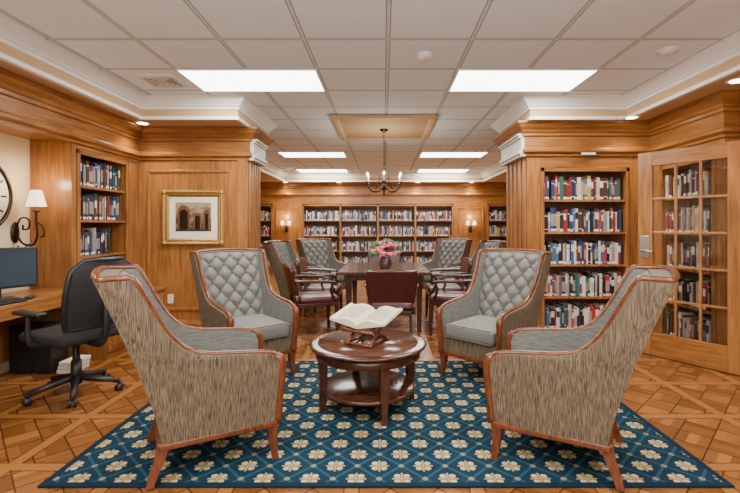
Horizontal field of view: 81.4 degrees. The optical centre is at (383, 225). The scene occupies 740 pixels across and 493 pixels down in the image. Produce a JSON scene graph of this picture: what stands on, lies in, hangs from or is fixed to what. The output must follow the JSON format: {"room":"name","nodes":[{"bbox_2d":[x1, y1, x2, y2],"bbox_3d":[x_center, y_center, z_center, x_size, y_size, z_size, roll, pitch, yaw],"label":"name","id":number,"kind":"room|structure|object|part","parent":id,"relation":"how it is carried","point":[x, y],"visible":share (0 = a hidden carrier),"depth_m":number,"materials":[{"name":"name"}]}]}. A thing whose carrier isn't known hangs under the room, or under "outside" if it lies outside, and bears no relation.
{"room":"library","nodes":[
{"label":"library","id":0,"kind":"room"},
{"bbox_2d":[0,133,29,373],"bbox_3d":[-3.460,0.065,0.745,0.180,2.470,6.690,0,0,0],"label":"wall","id":1,"kind":"structure","parent":0,"point":[14,151],"depth_m":3.94,"materials":[{"name":"beige paint"}]},
{"bbox_2d":[0,166,12,225],"bbox_3d":[-3.349,-0.260,3.540,0.040,0.660,0.660,0,0,0],"label":"wall clock","id":2,"kind":"object","parent":1,"relation":"attached to","point":[6,193],"visible":1,"depth_m":3.79,"materials":[{"name":"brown metal"}]},
{"bbox_2d":[10,190,46,246],"bbox_3d":[-3.230,-0.027,3.920,0.279,0.596,0.154,0,0,0],"label":"wall sconce","id":3,"kind":"object","parent":1,"relation":"attached to","point":[35,198],"visible":0.9,"depth_m":3.91,"materials":[{"name":"brown metal"}]},
{"bbox_3d":[-3.170,-0.253,3.920,0.157,0.145,0.154,0,0,0],"label":"lamp shade","id":4,"kind":"part","parent":3,"relation":"part of","materials":[{"name":"beige fabric"}]},
{"bbox_2d":[0,124,58,139],"bbox_3d":[-3.170,-0.995,0.745,0.400,0.350,6.690,0,0,0],"label":"wall","id":5,"kind":"structure","parent":0,"point":[4,129],"depth_m":3.83,"materials":[{"name":"brown wood"}]},
{"bbox_2d":[30,140,75,288],"bbox_3d":[-3.260,0.065,4.120,0.580,2.470,0.060,0,0,0],"label":"end panel","id":6,"kind":"object","parent":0,"point":[52,162],"visible":0.21,"depth_m":4.09,"materials":[{"name":"brown wood"}]},
{"bbox_2d":[76,144,137,163],"bbox_3d":[-3.150,-0.960,4.675,0.360,0.420,1.050,0,0,0],"label":"wall","id":7,"kind":"structure","parent":0,"point":[80,147],"depth_m":4.65,"materials":[{"name":"brown wood"}]},
{"bbox_2d":[128,161,137,264],"bbox_3d":[-3.150,0.275,5.095,0.360,2.050,0.210,0,0,0],"label":"wall","id":8,"kind":"structure","parent":0,"point":[133,167],"depth_m":5.10,"materials":[{"name":"brown wood"}]},
{"bbox_2d":[138,160,259,319],"bbox_3d":[-3.022,0.065,5.438,2.755,2.470,0.525,0,0,0],"label":"wall pier","id":9,"kind":"object","parent":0,"point":[168,266],"visible":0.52,"depth_m":5.20,"materials":[{"name":"brown wood"}]},
{"bbox_2d":[168,294,172,302],"bbox_3d":[-2.580,0.880,5.195,0.070,0.110,0.008,0,0,0],"label":"wall outlet","id":10,"kind":"object","parent":9,"relation":"attached to","point":[170,296],"visible":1,"depth_m":5.19,"materials":[{"name":"white paint"}]},
{"bbox_2d":[161,190,224,245],"bbox_3d":[-2.300,-0.100,5.172,0.754,0.674,0.055,0,0,0],"label":"framed picture","id":11,"kind":"object","parent":9,"relation":"attached to","point":[189,217],"visible":1,"depth_m":5.19,"materials":[{"name":"brown metal"}]},
{"bbox_2d":[248,139,267,248],"bbox_3d":[-1.587,0.035,5.440,0.115,2.170,0.520,0,0,0],"label":"column","id":12,"kind":"structure","parent":9,"relation":"attached to","point":[257,147],"depth_m":5.41,"materials":[{"name":"brown wood"}]},
{"bbox_2d":[178,320,541,327],"bbox_3d":[0.000,1.218,8.235,8.400,0.165,6.730,0,0,0],"label":"baseboard","id":13,"kind":"structure","parent":9,"relation":"attached to","point":[195,323],"depth_m":5.18,"materials":[{"name":"brown wood"}]},
{"bbox_2d":[273,204,301,273],"bbox_3d":[-2.605,0.350,11.751,0.790,1.900,0.338,0,0,0],"label":"panel","id":14,"kind":"object","parent":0,"point":[292,213],"depth_m":11.60,"materials":[{"name":"brown wood"}]},
{"bbox_2d":[0,274,739,492],"bbox_3d":[0.000,1.325,4.700,8.800,0.050,14.600,0,0,0],"label":"floor","id":15,"kind":"structure","parent":0,"point":[696,407],"depth_m":3.05,"materials":[{"name":"brown wood"}]},
{"bbox_2d":[9,322,65,372],"bbox_3d":[-3.107,1.090,3.870,0.385,0.420,0.180,0,0,0],"label":"computer tower","id":16,"kind":"object","parent":15,"relation":"on","point":[22,358],"visible":0.52,"depth_m":3.78,"materials":[{"name":"black plastic"}]},
{"bbox_2d":[0,289,80,363],"bbox_3d":[-3.098,0.948,2.643,0.535,0.705,2.885,0,0,0],"label":"built-in desk","id":17,"kind":"object","parent":15,"relation":"on","point":[48,301],"visible":0.44,"depth_m":3.76,"materials":[{"name":"brown wood"}]},
{"bbox_2d":[0,298,26,305],"bbox_3d":[-2.890,0.581,3.200,0.100,0.024,0.420,0,0,5],"label":"keyboard","id":18,"kind":"object","parent":17,"relation":"on","point":[13,300],"visible":1,"depth_m":3.29,"materials":[{"name":"black plastic"}]},
{"bbox_2d":[0,247,37,300],"bbox_3d":[-3.083,0.384,3.428,0.190,0.420,0.520,0,0,30],"label":"computer monitor","id":19,"kind":"object","parent":17,"relation":"on","point":[18,265],"visible":0.86,"depth_m":3.52,"materials":[{"name":"black plastic"}]},
{"bbox_2d":[24,295,36,298],"bbox_3d":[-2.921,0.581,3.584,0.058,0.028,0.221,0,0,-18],"label":"computer mouse","id":20,"kind":"object","parent":17,"relation":"on","point":[28,296],"visible":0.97,"depth_m":3.50,"materials":[{"name":"black plastic"}]},
{"bbox_2d":[12,256,131,407],"bbox_3d":[-2.366,0.765,3.330,0.708,1.070,0.690,0,0,22],"label":"office chair","id":21,"kind":"object","parent":15,"relation":"on","point":[85,318],"visible":0.71,"depth_m":3.12,"materials":[{"name":"black fabric"}]},
{"bbox_2d":[57,355,90,373],"bbox_3d":[-2.802,1.248,3.890,0.156,0.103,0.220,0,0,0],"label":"paper stack","id":22,"kind":"object","parent":15,"relation":"on","point":[64,366],"visible":0.5,"depth_m":3.78,"materials":[{"name":"white paper"}]},
{"bbox_2d":[81,286,165,359],"bbox_3d":[-2.794,1.012,4.675,0.342,0.575,1.040,0,0,0],"label":"base cabinet","id":23,"kind":"object","parent":15,"relation":"on","point":[114,345],"visible":0.08,"depth_m":4.18,"materials":[{"name":"brown wood"}]},
{"bbox_2d":[76,149,128,263],"bbox_3d":[-3.134,-0.013,4.570,0.352,1.465,0.830,0,0,0],"label":"bookcase","id":24,"kind":"object","parent":23,"relation":"on","point":[102,187],"visible":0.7,"depth_m":4.62,"materials":[{"name":"brown wood"}]},
{"bbox_2d":[81,160,119,255],"bbox_3d":[-3.103,0.003,4.541,0.208,1.353,0.693,0,0,0],"label":"books","id":25,"kind":"object","parent":24,"relation":"on","point":[99,178],"depth_m":4.54,"materials":[{"name":"multicoloured paper"}]},
{"bbox_2d":[260,204,272,267],"bbox_3d":[-3.600,0.280,11.749,1.180,1.720,0.322,0,0,0],"label":"bookcase","id":26,"kind":"object","parent":15,"relation":"on","point":[266,210],"visible":0.18,"depth_m":11.64,"materials":[{"name":"brown wood"}]},
{"bbox_2d":[262,240,331,312],"bbox_3d":[-1.359,0.764,6.775,0.928,1.071,0.706,0,0,12],"label":"wingback armchair","id":27,"kind":"object","parent":15,"relation":"on","point":[278,252],"visible":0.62,"depth_m":6.51,"materials":[{"name":"fabric"}]},
{"bbox_2d":[282,263,338,330],"bbox_3d":[-0.902,0.873,5.205,0.630,0.854,0.616,0,0,-20],"label":"leather armchair","id":28,"kind":"object","parent":15,"relation":"on","point":[323,298],"visible":0.96,"depth_m":5.02,"materials":[{"name":"brown wood"}]},
{"bbox_2d":[295,258,342,322],"bbox_3d":[-0.905,0.873,5.980,0.630,0.854,0.616,0,0,0],"label":"leather armchair","id":29,"kind":"object","parent":15,"relation":"on","point":[300,263],"visible":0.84,"depth_m":5.86,"materials":[{"name":"brown leather"}]},
{"bbox_2d":[296,238,345,288],"bbox_3d":[-1.098,0.764,7.843,0.706,1.071,0.928,0,0,-40],"label":"wingback armchair","id":30,"kind":"object","parent":15,"relation":"on","point":[317,252],"visible":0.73,"depth_m":8.01,"materials":[{"name":"fabric"}]},
{"bbox_2d":[302,204,452,262],"bbox_3d":[-0.165,0.280,11.749,4.070,1.720,0.322,0,0,0],"label":"bookcase","id":31,"kind":"object","parent":15,"relation":"on","point":[352,229],"visible":0.74,"depth_m":11.64,"materials":[{"name":"brown wood"}]},
{"bbox_2d":[337,262,430,332],"bbox_3d":[0.000,0.925,5.800,1.120,0.750,1.400,0,0,0],"label":"table","id":32,"kind":"object","parent":15,"relation":"on","point":[353,272],"visible":0.73,"depth_m":5.24,"materials":[{"name":"brown wood"}]},
{"bbox_2d":[368,238,402,269],"bbox_3d":[0.019,0.352,5.452,0.437,0.395,0.443,0,0,0],"label":"vase","id":33,"kind":"object","parent":32,"relation":"on","point":[385,263],"visible":1,"depth_m":5.38,"materials":[{"name":"ceramic"}]},
{"bbox_2d":[367,254,400,261],"bbox_3d":[0.000,0.873,6.895,0.616,0.854,0.630,0,0,0],"label":"leather armchair","id":34,"kind":"object","parent":15,"relation":"on","point":[374,258],"visible":0.07,"depth_m":7.13,"materials":[{"name":"leather"}]},
{"bbox_2d":[37,361,734,487],"bbox_3d":[0.010,1.293,3.120,3.460,0.012,1.980,0,0,0],"label":"area rug","id":35,"kind":"object","parent":15,"relation":"on","point":[441,437],"visible":0.54,"depth_m":2.43,"materials":[{"name":"blue carpet"}]},
{"bbox_2d":[90,264,286,489],"bbox_3d":[-1.092,0.750,2.443,0.928,1.071,0.706,0,0,-28],"label":"wingback armchair","id":36,"kind":"object","parent":35,"relation":"on","point":[201,384],"visible":1,"depth_m":2.19,"materials":[{"name":"fabric"}]},
{"bbox_2d":[189,248,299,373],"bbox_3d":[-1.270,0.750,3.892,0.706,1.071,0.928,0,0,-41],"label":"wingback armchair","id":37,"kind":"object","parent":35,"relation":"on","point":[233,286],"visible":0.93,"depth_m":3.95,"materials":[{"name":"fabric"}]},
{"bbox_2d":[309,328,426,426],"bbox_3d":[-0.115,1.057,3.100,0.840,0.458,0.840,0,0,0],"label":"round coffee table","id":38,"kind":"object","parent":35,"relation":"on","point":[368,380],"visible":0.88,"depth_m":2.93,"materials":[{"name":"brown wood"}]},
{"bbox_2d":[330,303,402,347],"bbox_3d":[-0.122,0.704,3.056,0.440,0.245,0.292,0,0,28],"label":"open book","id":39,"kind":"object","parent":38,"relation":"on","point":[355,316],"visible":1,"depth_m":3.00,"materials":[{"name":"white paper"}]},
{"bbox_2d":[436,248,552,374],"bbox_3d":[0.984,0.750,3.827,0.706,1.071,0.928,0,0,44],"label":"wingback armchair","id":40,"kind":"object","parent":35,"relation":"on","point":[505,292],"visible":0.94,"depth_m":3.80,"materials":[{"name":"fabric"}]},
{"bbox_2d":[483,264,680,491],"bbox_3d":[1.097,0.750,2.433,0.928,1.071,0.706,0,0,28],"label":"wingback armchair","id":41,"kind":"object","parent":35,"relation":"on","point":[564,385],"visible":1,"depth_m":2.18,"materials":[{"name":"fabric"}]},
{"bbox_2d":[363,270,418,333],"bbox_3d":[0.080,0.873,4.675,0.616,0.854,0.630,0,0,0],"label":"leather armchair","id":42,"kind":"object","parent":15,"relation":"on","point":[397,289],"visible":0.94,"depth_m":4.41,"materials":[{"name":"red leather"}]},
{"bbox_2d":[422,238,471,288],"bbox_3d":[1.098,0.764,7.843,0.706,1.071,0.928,0,0,40],"label":"wingback armchair","id":43,"kind":"object","parent":15,"relation":"on","point":[448,252],"visible":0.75,"depth_m":8.01,"materials":[{"name":"fabric"}]},
{"bbox_2d":[425,257,472,315],"bbox_3d":[0.905,0.873,6.000,0.630,0.854,0.616,0,0,0],"label":"leather armchair","id":44,"kind":"object","parent":15,"relation":"on","point":[465,268],"visible":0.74,"depth_m":5.92,"materials":[{"name":"brown wood"}]},
{"bbox_2d":[429,275,472,335],"bbox_3d":[0.903,0.873,5.236,0.630,0.854,0.616,0,0,18],"label":"leather armchair","id":45,"kind":"object","parent":15,"relation":"on","point":[439,297],"visible":0.42,"depth_m":5.08,"materials":[{"name":"brown wood"}]},
{"bbox_2d":[439,240,505,290],"bbox_3d":[1.417,0.764,6.781,0.928,1.071,0.706,0,0,-15],"label":"wingback armchair","id":46,"kind":"object","parent":15,"relation":"on","point":[491,244],"visible":0.22,"depth_m":6.94,"materials":[{"name":"fabric"}]},
{"bbox_2d":[487,204,505,240],"bbox_3d":[3.480,0.280,11.749,1.380,1.720,0.322,0,0,0],"label":"bookcase","id":47,"kind":"object","parent":15,"relation":"on","point":[496,213],"visible":0.21,"depth_m":11.64,"materials":[{"name":"brown wood"}]},
{"bbox_2d":[489,210,505,235],"bbox_3d":[3.477,0.335,11.732,1.296,1.529,0.206,0,0,0],"label":"books","id":48,"kind":"object","parent":47,"relation":"on","point":[497,218],"depth_m":11.64,"materials":[{"name":"multicoloured paper"}]},
{"bbox_2d":[540,168,629,327],"bbox_3d":[2.290,0.278,5.059,1.010,1.885,0.342,0,0,0],"label":"bookcase","id":49,"kind":"object","parent":15,"relation":"on","point":[585,212],"visible":0.86,"depth_m":4.94,"materials":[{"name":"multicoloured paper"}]},
{"bbox_2d":[659,160,715,342],"bbox_3d":[3.204,0.280,4.350,0.332,1.880,0.790,0,0,0],"label":"bookcase","id":50,"kind":"object","parent":15,"relation":"on","point":[688,176],"visible":0.52,"depth_m":4.40,"materials":[{"name":"brown wood"}]},
{"bbox_2d":[638,140,739,374],"bbox_3d":[2.865,0.275,4.050,0.041,2.030,0.888,0,0,-33],"label":"door","id":51,"kind":"structure","parent":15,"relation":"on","point":[726,358],"depth_m":3.96,"materials":[{"name":"brown wood"}]},
{"bbox_2d":[640,236,651,257],"bbox_3d":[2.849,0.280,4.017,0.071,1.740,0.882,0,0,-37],"label":"handle","id":52,"kind":"object","parent":51,"relation":"attached to","point":[644,240],"visible":1,"depth_m":4.34,"materials":[{"name":"metal"}]},
{"bbox_2d":[0,60,739,181],"bbox_3d":[0.000,-1.285,4.700,8.800,0.230,14.600,0,0,0],"label":"ceiling","id":53,"kind":"structure","parent":0,"point":[717,86],"depth_m":4.14,"materials":[{"name":"white paint"}]},
{"bbox_2d":[134,121,150,124],"bbox_3d":[-2.740,-1.165,4.880,0.170,0.008,0.170,0,0,0],"label":"recessed light","id":54,"kind":"object","parent":53,"relation":"in","point":[135,122],"visible":1,"depth_m":4.87,"materials":[{"name":"white paint"}]},
{"bbox_2d":[365,129,402,194],"bbox_3d":[0.000,-0.899,6.100,0.527,0.939,0.598,0,0,0],"label":"chandelier","id":55,"kind":"object","parent":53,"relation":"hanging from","point":[383,187],"visible":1,"depth_m":6.06,"materials":[{"name":"brown metal"}]},
{"bbox_2d":[417,51,432,60],"bbox_3d":[0.330,-1.377,3.500,0.130,0.044,0.130,0,0,0],"label":"smoke detector","id":56,"kind":"object","parent":53,"relation":"attached to","point":[423,55],"visible":1,"depth_m":3.46,"materials":[{"name":"white paint"}]},
{"bbox_2d":[418,169,468,171],"bbox_3d":[1.480,-1.395,10.845,1.230,0.007,0.590,0,0,0],"label":"ceiling light","id":57,"kind":"object","parent":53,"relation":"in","point":[420,170],"visible":0.93,"depth_m":10.79,"materials":[{"name":"white plastic"}]},
{"bbox_2d":[420,152,486,156],"bbox_3d":[1.340,-1.395,8.405,1.230,0.007,0.590,0,0,0],"label":"ceiling light","id":58,"kind":"object","parent":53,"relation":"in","point":[424,154],"visible":0.93,"depth_m":8.37,"materials":[{"name":"white plastic"}]},
{"bbox_2d":[419,152,487,157],"bbox_3d":[1.340,-1.393,8.405,1.262,0.013,0.622,0,0,0],"label":"trim","id":59,"kind":"structure","parent":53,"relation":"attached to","point":[421,152],"depth_m":8.70,"materials":[{"name":"white paint"}]},
{"bbox_2d":[450,71,594,90],"bbox_3d":[1.290,-1.395,4.135,1.230,0.007,0.590,0,0,0],"label":"ceiling light","id":60,"kind":"object","parent":53,"relation":"in","point":[465,80],"visible":1,"depth_m":4.11,"materials":[{"name":"white plastic"}]},
{"bbox_2d":[448,69,599,91],"bbox_3d":[1.290,-1.393,4.135,1.262,0.013,0.622,0,0,0],"label":"trim","id":61,"kind":"structure","parent":53,"relation":"attached to","point":[458,70],"depth_m":3.84,"materials":[{"name":"white paint"}]},
{"bbox_2d":[623,115,640,119],"bbox_3d":[2.660,-1.165,4.620,0.170,0.008,0.170,0,0,0],"label":"recessed light","id":62,"kind":"object","parent":53,"relation":"in","point":[639,116],"visible":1,"depth_m":4.61,"materials":[{"name":"white paint"}]},
{"bbox_2d":[725,77,739,83],"bbox_3d":[2.840,-1.165,3.450,0.170,0.008,0.170,0,0,0],"label":"recessed light","id":63,"kind":"object","parent":53,"relation":"in","point":[734,80],"visible":1,"depth_m":3.45,"materials":[{"name":"white paint"}]},
{"bbox_2d":[0,0,739,171],"bbox_3d":[0.000,-1.425,4.700,8.800,0.050,14.600,0,0,0],"label":"ceiling","id":64,"kind":"structure","parent":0,"point":[363,53],"depth_m":3.37,"materials":[{"name":"white tile"}]},
{"bbox_2d":[135,74,188,86],"bbox_3d":[-2.120,-1.387,4.130,0.340,0.023,0.340,0,0,0],"label":"ceiling vent","id":65,"kind":"object","parent":64,"relation":"in","point":[156,80],"visible":1,"depth_m":4.09,"materials":[{"name":"beige metal"}]},
{"bbox_2d":[175,69,325,91],"bbox_3d":[-1.230,-1.393,4.135,1.262,0.013,0.622,0,0,0],"label":"trim","id":66,"kind":"structure","parent":64,"relation":"attached to","point":[177,70],"depth_m":3.84,"materials":[{"name":"white paint"}]},
{"bbox_2d":[179,71,323,90],"bbox_3d":[-1.230,-1.395,4.135,1.230,0.007,0.590,0,0,0],"label":"ceiling light","id":67,"kind":"object","parent":64,"relation":"in","point":[206,80],"visible":1,"depth_m":4.11,"materials":[{"name":"white plastic"}]},
{"bbox_2d":[279,152,345,156],"bbox_3d":[-1.380,-1.395,8.405,1.230,0.007,0.590,0,0,0],"label":"ceiling light","id":68,"kind":"object","parent":64,"relation":"in","point":[285,154],"visible":0.93,"depth_m":8.37,"materials":[{"name":"white plastic"}]},
{"bbox_2d":[278,152,346,157],"bbox_3d":[-1.380,-1.393,8.405,1.262,0.013,0.622,0,0,0],"label":"trim","id":69,"kind":"structure","parent":64,"relation":"attached to","point":[278,152],"depth_m":8.70,"materials":[{"name":"white paint"}]},
{"bbox_2d":[295,169,347,172],"bbox_3d":[-1.550,-1.392,10.845,1.262,0.013,0.622,0,0,0],"label":"trim ring","id":70,"kind":"object","parent":64,"relation":"attached to","point":[295,169],"depth_m":11.14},
{"bbox_2d":[296,169,346,171],"bbox_3d":[-1.550,-1.395,10.845,1.230,0.007,0.590,0,0,0],"label":"ceiling light","id":71,"kind":"object","parent":64,"relation":"in","point":[299,170],"visible":0.93,"depth_m":10.79,"materials":[{"name":"white plastic"}]},
{"bbox_2d":[331,115,436,139],"bbox_3d":[0.000,-1.376,6.100,1.320,0.043,1.400,0,0,0],"label":"ceiling panel","id":72,"kind":"object","parent":64,"relation":"attached to","point":[349,127],"depth_m":5.92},
{"bbox_2d":[417,169,469,172],"bbox_3d":[1.480,-1.392,10.845,1.262,0.013,0.622,0,0,0],"label":"trim ring","id":73,"kind":"object","parent":64,"relation":"attached to","point":[418,169],"depth_m":11.14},
{"bbox_2d":[655,46,678,55],"bbox_3d":[2.250,-1.383,3.420,0.160,0.031,0.160,0,0,0],"label":"ceiling speaker","id":74,"kind":"object","parent":64,"relation":"in","point":[668,50],"depth_m":3.39},
{"bbox_2d":[260,197,505,203],"bbox_3d":[0.000,-0.885,11.760,8.400,0.570,0.320,0,0,0],"label":"header","id":75,"kind":"object","parent":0,"point":[263,200],"depth_m":11.60,"materials":[{"name":"brown wood"}]},
{"bbox_2d":[453,204,486,258],"bbox_3d":[2.330,0.350,11.751,0.900,1.900,0.338,0,0,0],"label":"panel","id":76,"kind":"object","parent":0,"point":[462,213],"depth_m":11.60,"materials":[{"name":"brown wood"}]},
{"bbox_2d":[509,157,539,325],"bbox_3d":[1.705,0.065,5.300,0.150,2.470,0.800,0,0,0],"label":"wall pier","id":77,"kind":"object","parent":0,"point":[532,163],"visible":0.21,"depth_m":4.90,"materials":[{"name":"brown wood"}]},
{"bbox_2d":[498,134,526,248],"bbox_3d":[1.573,0.035,5.290,0.115,2.170,0.820,0,0,0],"label":"trim","id":78,"kind":"structure","parent":77,"relation":"attached to","point":[511,152],"depth_m":5.28,"materials":[{"name":"brown wood"}]},
{"bbox_2d":[540,157,629,167],"bbox_3d":[2.290,-0.920,5.070,1.020,0.500,0.340,0,0,0],"label":"wall","id":79,"kind":"structure","parent":0,"point":[545,162],"depth_m":4.90,"materials":[{"name":"brown wood"}]},
{"bbox_2d":[0,15,739,181],"bbox_3d":[0.000,-1.280,4.365,5.360,0.237,13.930,0,0,0],"label":"trim","id":80,"kind":"structure","parent":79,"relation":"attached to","point":[20,47],"depth_m":4.50,"materials":[{"name":"white paint"}]},
{"bbox_2d":[628,157,637,265],"bbox_3d":[2.935,0.065,5.070,0.270,2.470,0.340,0,0,0],"label":"wall","id":81,"kind":"structure","parent":0,"point":[633,167],"depth_m":4.90,"materials":[{"name":"brown wood"}]},
{"bbox_2d":[654,165,689,332],"bbox_3d":[3.325,0.065,4.825,0.550,2.470,0.150,0,0,0],"label":"wall","id":82,"kind":"structure","parent":0,"point":[656,168],"depth_m":4.81,"materials":[{"name":"brown wood"}]},
{"bbox_2d":[689,140,715,164],"bbox_3d":[3.215,-0.920,4.350,0.330,0.500,0.800,0,0,0],"label":"wall","id":83,"kind":"structure","parent":0,"point":[714,141],"depth_m":4.09,"materials":[{"name":"brown wood"}]},
{"bbox_2d":[716,138,739,344],"bbox_3d":[3.325,0.065,3.900,0.550,2.470,0.100,0,0,0],"label":"wall","id":84,"kind":"structure","parent":0,"point":[721,164],"depth_m":3.89,"materials":[{"name":"brown wood"}]},
{"bbox_3d":[0.000,0.065,11.960,8.400,2.470,0.080,0,0,0],"label":"wall","id":85,"kind":"structure","parent":0,"visible":0},
{"bbox_2d":[280,221,290,232],"bbox_3d":[-2.630,0.020,11.502,0.292,0.319,0.157,0,0,0],"label":"wall sconce","id":86,"kind":"object","parent":85,"relation":"attached to","point":[282,222],"visible":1,"depth_m":11.47,"materials":[{"name":"brown metal"}]},
{"bbox_2d":[466,221,476,232],"bbox_3d":[2.330,0.020,11.502,0.292,0.319,0.157,0,0,0],"label":"wall sconce","id":87,"kind":"object","parent":85,"relation":"attached to","point":[470,230],"visible":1,"depth_m":11.47,"materials":[{"name":"brown metal"}]},
{"bbox_3d":[-4.300,0.065,8.850,0.200,2.470,6.300,0,0,0],"label":"wall","id":88,"kind":"structure","parent":0,"visible":0},
{"bbox_2d":[0,67,739,196],"bbox_3d":[0.000,-0.980,4.500,8.400,0.379,14.200,0,0,0],"label":"trim","id":89,"kind":"structure","parent":88,"relation":"attached to","point":[26,104],"depth_m":4.84,"materials":[{"name":"brown wood"}]}
]}

